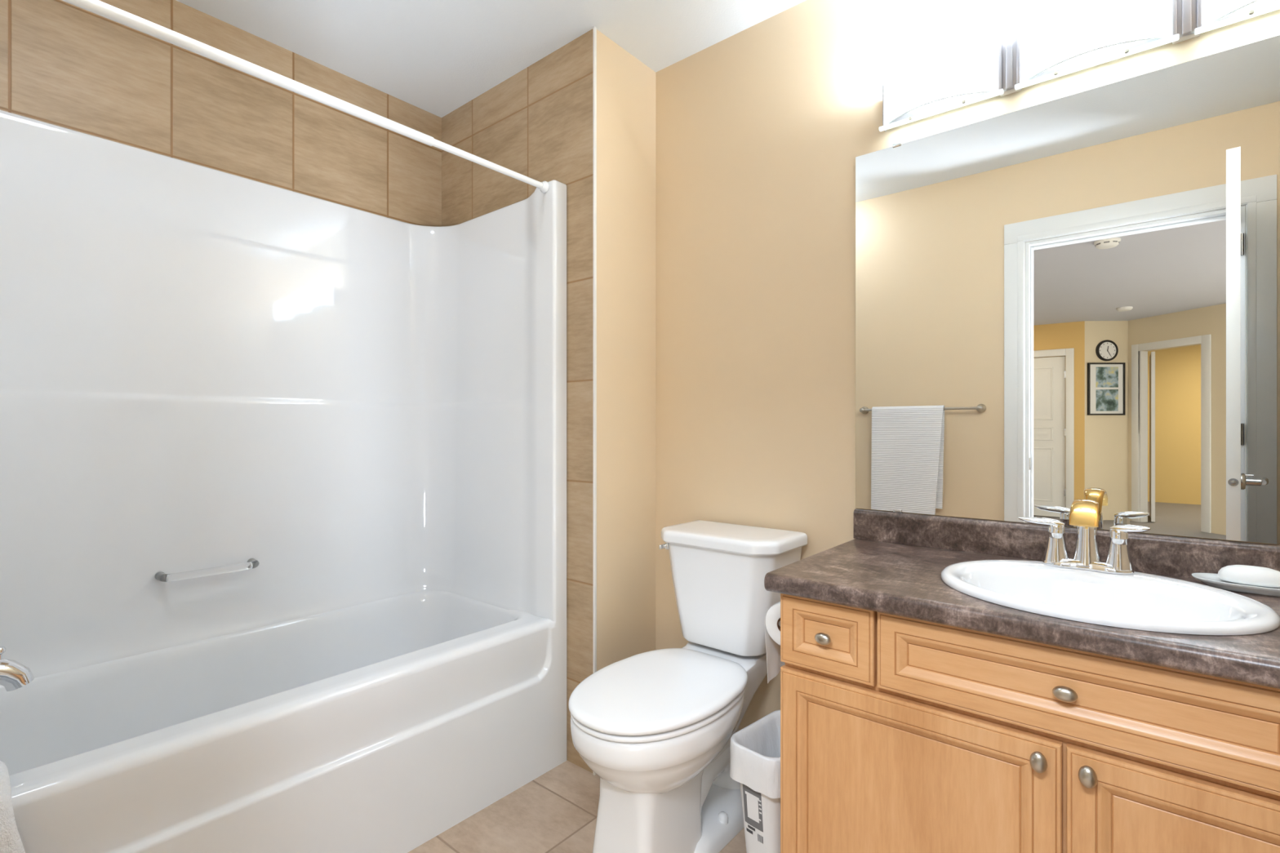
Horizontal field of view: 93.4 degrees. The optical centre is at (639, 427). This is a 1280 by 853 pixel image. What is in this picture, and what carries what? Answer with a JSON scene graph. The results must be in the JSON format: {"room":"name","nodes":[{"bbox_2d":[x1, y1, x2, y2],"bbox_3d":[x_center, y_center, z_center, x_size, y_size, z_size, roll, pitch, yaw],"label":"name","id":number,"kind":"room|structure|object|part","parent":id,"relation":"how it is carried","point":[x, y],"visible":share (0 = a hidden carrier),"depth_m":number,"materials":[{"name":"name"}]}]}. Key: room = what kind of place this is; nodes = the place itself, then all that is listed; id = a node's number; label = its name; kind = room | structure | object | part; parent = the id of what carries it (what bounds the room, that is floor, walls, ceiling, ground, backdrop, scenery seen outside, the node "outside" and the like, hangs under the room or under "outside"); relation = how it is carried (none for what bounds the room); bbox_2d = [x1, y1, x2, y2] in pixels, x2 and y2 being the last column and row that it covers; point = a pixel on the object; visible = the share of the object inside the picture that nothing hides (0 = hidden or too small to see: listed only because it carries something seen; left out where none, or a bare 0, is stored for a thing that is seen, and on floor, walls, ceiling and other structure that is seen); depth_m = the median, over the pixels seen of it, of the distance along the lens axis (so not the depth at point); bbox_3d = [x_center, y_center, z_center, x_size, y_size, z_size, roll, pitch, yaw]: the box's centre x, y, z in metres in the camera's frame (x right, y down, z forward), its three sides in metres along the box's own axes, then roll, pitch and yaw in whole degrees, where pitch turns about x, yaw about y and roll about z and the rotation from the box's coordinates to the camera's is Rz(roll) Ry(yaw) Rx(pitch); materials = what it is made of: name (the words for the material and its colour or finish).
{"room":"bathroom","nodes":[
{"label":"bathroom","id":0,"kind":"room"},
{"bbox_2d":[0,0,441,226],"bbox_3d":[-1.395,-0.087,1.954,0.100,2.440,1.624,0,0,40],"label":"wall","id":1,"kind":"structure","parent":0,"point":[63,64],"depth_m":1.92,"materials":[{"name":"tile"}]},
{"bbox_2d":[175,0,805,117],"bbox_3d":[-0.155,-1.347,1.238,2.922,0.080,1.983,0,0,40],"label":"ceiling","id":2,"kind":"structure","parent":0,"point":[436,57],"depth_m":1.98,"materials":[{"name":"white paint"}]},
{"bbox_2d":[441,29,655,773],"bbox_3d":[-0.396,-0.087,2.453,0.996,2.440,0.423,0,0,40],"label":"wall","id":3,"kind":"structure","parent":0,"point":[536,123],"depth_m":2.08,"materials":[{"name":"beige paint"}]},
{"bbox_2d":[592,26,596,775],"bbox_3d":[-0.148,-0.087,1.970,0.008,2.440,0.010,0,0,40],"label":"trim","id":4,"kind":"structure","parent":3,"relation":"attached to","point":[594,28],"depth_m":1.97,"materials":[{"name":"white"}]},
{"bbox_2d":[407,760,746,852],"bbox_3d":[-0.187,1.173,1.199,2.722,0.080,1.883,0,0,40],"label":"floor","id":5,"kind":"structure","parent":0,"point":[556,811],"depth_m":1.73,"materials":[{"name":"tile"}]},
{"bbox_2d":[0,110,566,852],"bbox_3d":[-1.030,0.152,1.714,0.767,1.962,1.520,0,0,40],"label":"bathtub","id":6,"kind":"object","parent":5,"relation":"on","point":[282,472],"visible":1,"depth_m":1.83,"materials":[{"name":"white plastic"}]},
{"bbox_2d":[0,760,25,852],"bbox_3d":[-1.198,0.708,1.040,0.271,0.230,0.185,0,0,40],"label":"towel","id":7,"kind":"object","parent":6,"relation":"on","point":[11,842],"visible":1,"depth_m":1.02,"materials":[{"name":"white fabric"}]},
{"bbox_2d":[0,646,34,691],"bbox_3d":[-1.411,0.517,1.251,0.084,0.102,0.220,0,0,40],"label":"tub spout","id":8,"kind":"object","parent":6,"relation":"attached to","point":[14,675],"visible":1,"depth_m":1.30,"materials":[{"name":"silver metal"}]},
{"bbox_3d":[-1.375,0.488,1.294,0.022,0.033,0.022,0,0,40],"label":"diverter knob","id":9,"kind":"part","parent":8,"relation":"part of","materials":[{"name":"silver metal"}]},
{"bbox_2d":[0,591,532,775],"bbox_3d":[-1.042,0.846,1.726,0.710,0.399,1.482,0,0,40],"label":"basin","id":10,"kind":"object","parent":6,"relation":"in","point":[74,715],"depth_m":1.80,"materials":[{"name":"white plastic"}]},
{"bbox_2d":[62,0,549,193],"bbox_3d":[-0.787,-0.810,1.472,0.038,0.038,1.462,0,0,40],"label":"shower curtain rod","id":11,"kind":"object","parent":6,"relation":"attached to","point":[96,6],"visible":1,"depth_m":1.39,"materials":[{"name":"white metal"}]},
{"bbox_2d":[568,520,807,852],"bbox_3d":[0.113,0.725,1.675,0.414,0.814,0.731,0,0,40],"label":"toilet","id":12,"kind":"object","parent":5,"relation":"on","point":[656,727],"visible":0.98,"depth_m":1.59,"materials":[{"name":"white ceramic"}]},
{"bbox_3d":[0.048,0.707,1.597,0.376,0.014,0.515,0,0,40],"label":"seat","id":13,"kind":"part","parent":12,"relation":"part of","materials":[{"name":"white plastic"}]},
{"bbox_3d":[0.049,0.685,1.598,0.382,0.020,0.531,0,0,40],"label":"seat lid","id":14,"kind":"part","parent":12,"relation":"part of","materials":[{"name":"white plastic"}]},
{"bbox_3d":[0.081,0.380,1.931,0.017,0.022,0.048,0,0,40],"label":"flush lever","id":15,"kind":"part","parent":12,"relation":"part of","materials":[{"name":"silver metal"}]},
{"bbox_3d":[0.270,0.338,1.863,0.414,0.040,0.242,0,0,40],"label":"tank lid","id":16,"kind":"part","parent":12,"relation":"part of","materials":[{"name":"white ceramic"}]},
{"bbox_3d":[0.275,0.508,1.869,0.380,0.310,0.225,0,0,40],"label":"tank","id":17,"kind":"part","parent":12,"relation":"part of","materials":[{"name":"white ceramic"}]},
{"bbox_2d":[739,782,780,852],"bbox_3d":[0.354,0.955,1.534,0.248,0.354,0.152,0,0,-43],"label":"waste bin","id":18,"kind":"object","parent":5,"relation":"on","point":[761,812],"visible":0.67,"depth_m":1.45,"materials":[{"name":"white plastic"}]},
{"bbox_2d":[729,710,780,798],"bbox_3d":[0.355,0.896,1.534,0.257,0.241,0.158,0,0,-43],"label":"liner","id":19,"kind":"object","parent":18,"relation":"in","point":[755,748],"visible":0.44,"depth_m":1.47,"materials":[{"name":"white plastic"}]},
{"bbox_2d":[780,593,1279,852],"bbox_3d":[0.860,0.746,1.189,1.026,0.773,0.554,0,0,40],"label":"vanity cabinet","id":20,"kind":"object","parent":5,"relation":"on","point":[899,734],"visible":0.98,"depth_m":1.06,"materials":[{"name":"brown wood"}]},
{"bbox_3d":[0.384,0.440,1.260,0.035,0.025,0.028,0,0,40],"label":"knob","id":21,"kind":"part","parent":20,"relation":"part of","materials":[{"name":"silver metal"}]},
{"bbox_3d":[0.391,0.438,1.269,0.203,0.154,0.021,0,0,40],"label":"drawer","id":22,"kind":"part","parent":20,"relation":"part of","materials":[{"name":"brown wood"}]},
{"bbox_3d":[0.509,0.780,1.170,0.510,0.505,0.021,0,0,40],"label":"door","id":23,"kind":"part","parent":20,"relation":"part of","materials":[{"name":"brown wood"}]},
{"bbox_2d":[764,508,1279,688],"bbox_3d":[0.864,0.296,1.184,1.086,0.122,0.558,0,0,40],"label":"countertop","id":24,"kind":"structure","parent":20,"relation":"on","point":[894,563],"depth_m":1.24,"materials":[{"name":"stone"}]},
{"bbox_2d":[1018,499,1151,574],"bbox_3d":[0.931,0.227,1.277,0.230,0.151,0.122,0,0,40],"label":"faucet","id":25,"kind":"object","parent":24,"relation":"on","point":[1084,513],"visible":1,"depth_m":1.28,"materials":[{"name":"silver metal"}]},
{"bbox_3d":[0.897,0.210,1.349,0.085,0.018,0.032,0,0,40],"label":"lever","id":26,"kind":"part","parent":25,"relation":"part of","materials":[{"name":"silver metal"}]},
{"bbox_3d":[0.919,0.251,1.332,0.049,0.085,0.049,0,0,40],"label":"handle","id":27,"kind":"part","parent":25,"relation":"part of","materials":[{"name":"silver metal"}]},
{"bbox_3d":[0.937,0.197,1.269,0.049,0.092,0.117,0,0,40],"label":"spout","id":28,"kind":"part","parent":25,"relation":"part of","materials":[{"name":"gold metal"}]},
{"bbox_3d":[0.962,0.247,1.299,0.053,0.092,0.045,0,0,40],"label":"spout","id":29,"kind":"part","parent":25,"relation":"part of","materials":[{"name":"silver metal"}]},
{"bbox_3d":[0.961,0.293,1.298,0.158,0.018,0.053,0,0,40],"label":"plate","id":30,"kind":"part","parent":25,"relation":"part of","materials":[{"name":"silver metal"}]},
{"bbox_3d":[1.002,0.251,1.263,0.049,0.085,0.049,0,0,40],"label":"handle","id":31,"kind":"part","parent":25,"relation":"part of","materials":[{"name":"silver metal"}]},
{"bbox_3d":[1.015,0.210,1.250,0.029,0.018,0.067,0,0,-43],"label":"lever","id":32,"kind":"part","parent":25,"relation":"part of","materials":[{"name":"silver metal"}]},
{"bbox_2d":[941,560,1279,635],"bbox_3d":[0.855,0.373,1.151,0.506,0.145,0.430,0,0,40],"label":"sink","id":33,"kind":"object","parent":24,"relation":"in","point":[1140,601],"visible":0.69,"depth_m":1.17,"materials":[{"name":"white ceramic"}]},
{"bbox_2d":[1191,573,1279,596],"bbox_3d":[1.192,0.308,1.174,0.176,0.018,0.098,0,0,40],"label":"soap dish","id":34,"kind":"object","parent":24,"relation":"on","point":[1212,580],"visible":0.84,"depth_m":1.17,"materials":[{"name":"white ceramic"}]},
{"bbox_2d":[1217,564,1279,587],"bbox_3d":[1.191,0.287,1.172,0.100,0.034,0.060,0,0,40],"label":"soap bar","id":35,"kind":"object","parent":34,"relation":"in","point":[1254,575],"visible":1,"depth_m":1.16,"materials":[{"name":"white"}]},
{"bbox_3d":[0.666,0.557,1.008,0.025,0.035,0.028,0,0,40],"label":"knob","id":36,"kind":"part","parent":20,"relation":"part of","materials":[{"name":"silver metal"}]},
{"bbox_3d":[0.702,0.438,0.996,0.035,0.025,0.028,0,0,40],"label":"knob","id":37,"kind":"part","parent":20,"relation":"part of","materials":[{"name":"silver metal"}]},
{"bbox_3d":[0.707,0.438,1.005,0.608,0.154,0.021,0,0,40],"label":"drawer","id":38,"kind":"part","parent":20,"relation":"part of","materials":[{"name":"brown wood"}]},
{"bbox_3d":[0.717,0.557,0.966,0.025,0.035,0.028,0,0,40],"label":"knob","id":39,"kind":"part","parent":20,"relation":"part of","materials":[{"name":"silver metal"}]},
{"bbox_3d":[0.905,0.780,0.840,0.510,0.505,0.021,0,0,40],"label":"door","id":40,"kind":"part","parent":20,"relation":"part of","materials":[{"name":"brown wood"}]},
{"bbox_3d":[0.411,0.475,1.501,0.068,0.036,0.153,0,0,40],"label":"toilet roll holder","id":41,"kind":"object","parent":20,"relation":"attached to","visible":0},
{"bbox_2d":[764,601,784,683],"bbox_3d":[0.386,0.533,1.513,0.109,0.208,0.106,0,0,40],"label":"toilet roll","id":42,"kind":"object","parent":41,"relation":"hanging from","point":[772,616],"visible":0.38,"depth_m":1.51,"materials":[{"name":"white paper"}]},
{"bbox_2d":[655,0,1279,730],"bbox_3d":[0.830,-0.087,1.642,1.926,2.440,0.100,0,0,40],"label":"wall","id":43,"kind":"structure","parent":0,"point":[761,131],"depth_m":1.91,"materials":[{"name":"beige paint"}]},
{"bbox_2d":[853,508,1279,578],"bbox_3d":[1.036,0.276,1.391,1.086,0.082,0.020,0,0,40],"label":"backsplash","id":44,"kind":"structure","parent":43,"relation":"attached to","point":[1167,555],"depth_m":1.45,"materials":[{"name":"stone"}]},
{"bbox_2d":[855,35,1279,544],"bbox_3d":[1.037,-0.275,1.399,1.076,1.022,0.008,0,0,40],"label":"wall mirror","id":45,"kind":"object","parent":43,"relation":"attached to","point":[1060,302],"visible":0.99,"depth_m":1.40,"materials":[{"name":"silver mirror"}]},
{"bbox_2d":[879,0,1279,131],"bbox_3d":[1.022,-0.879,1.351,0.950,0.130,0.100,0,0,40],"label":"vanity light","id":46,"kind":"object","parent":43,"relation":"attached to","point":[1082,34],"visible":1,"depth_m":1.39,"materials":[{"name":"white glass"}]},
{"bbox_3d":[0.756,-0.883,1.544,0.271,0.118,0.057,0,0,40],"label":"lamp shade","id":47,"kind":"part","parent":46,"relation":"part of","materials":[{"name":"white glass"}]},
{"bbox_3d":[1.001,-0.883,1.340,0.271,0.118,0.057,0,0,40],"label":"lamp shade","id":48,"kind":"part","parent":46,"relation":"part of","materials":[{"name":"white glass"}]},
{"bbox_3d":[1.246,-0.883,1.136,0.271,0.118,0.057,0,0,40],"label":"lamp shade","id":49,"kind":"part","parent":46,"relation":"part of","materials":[{"name":"white glass"}]}
]}

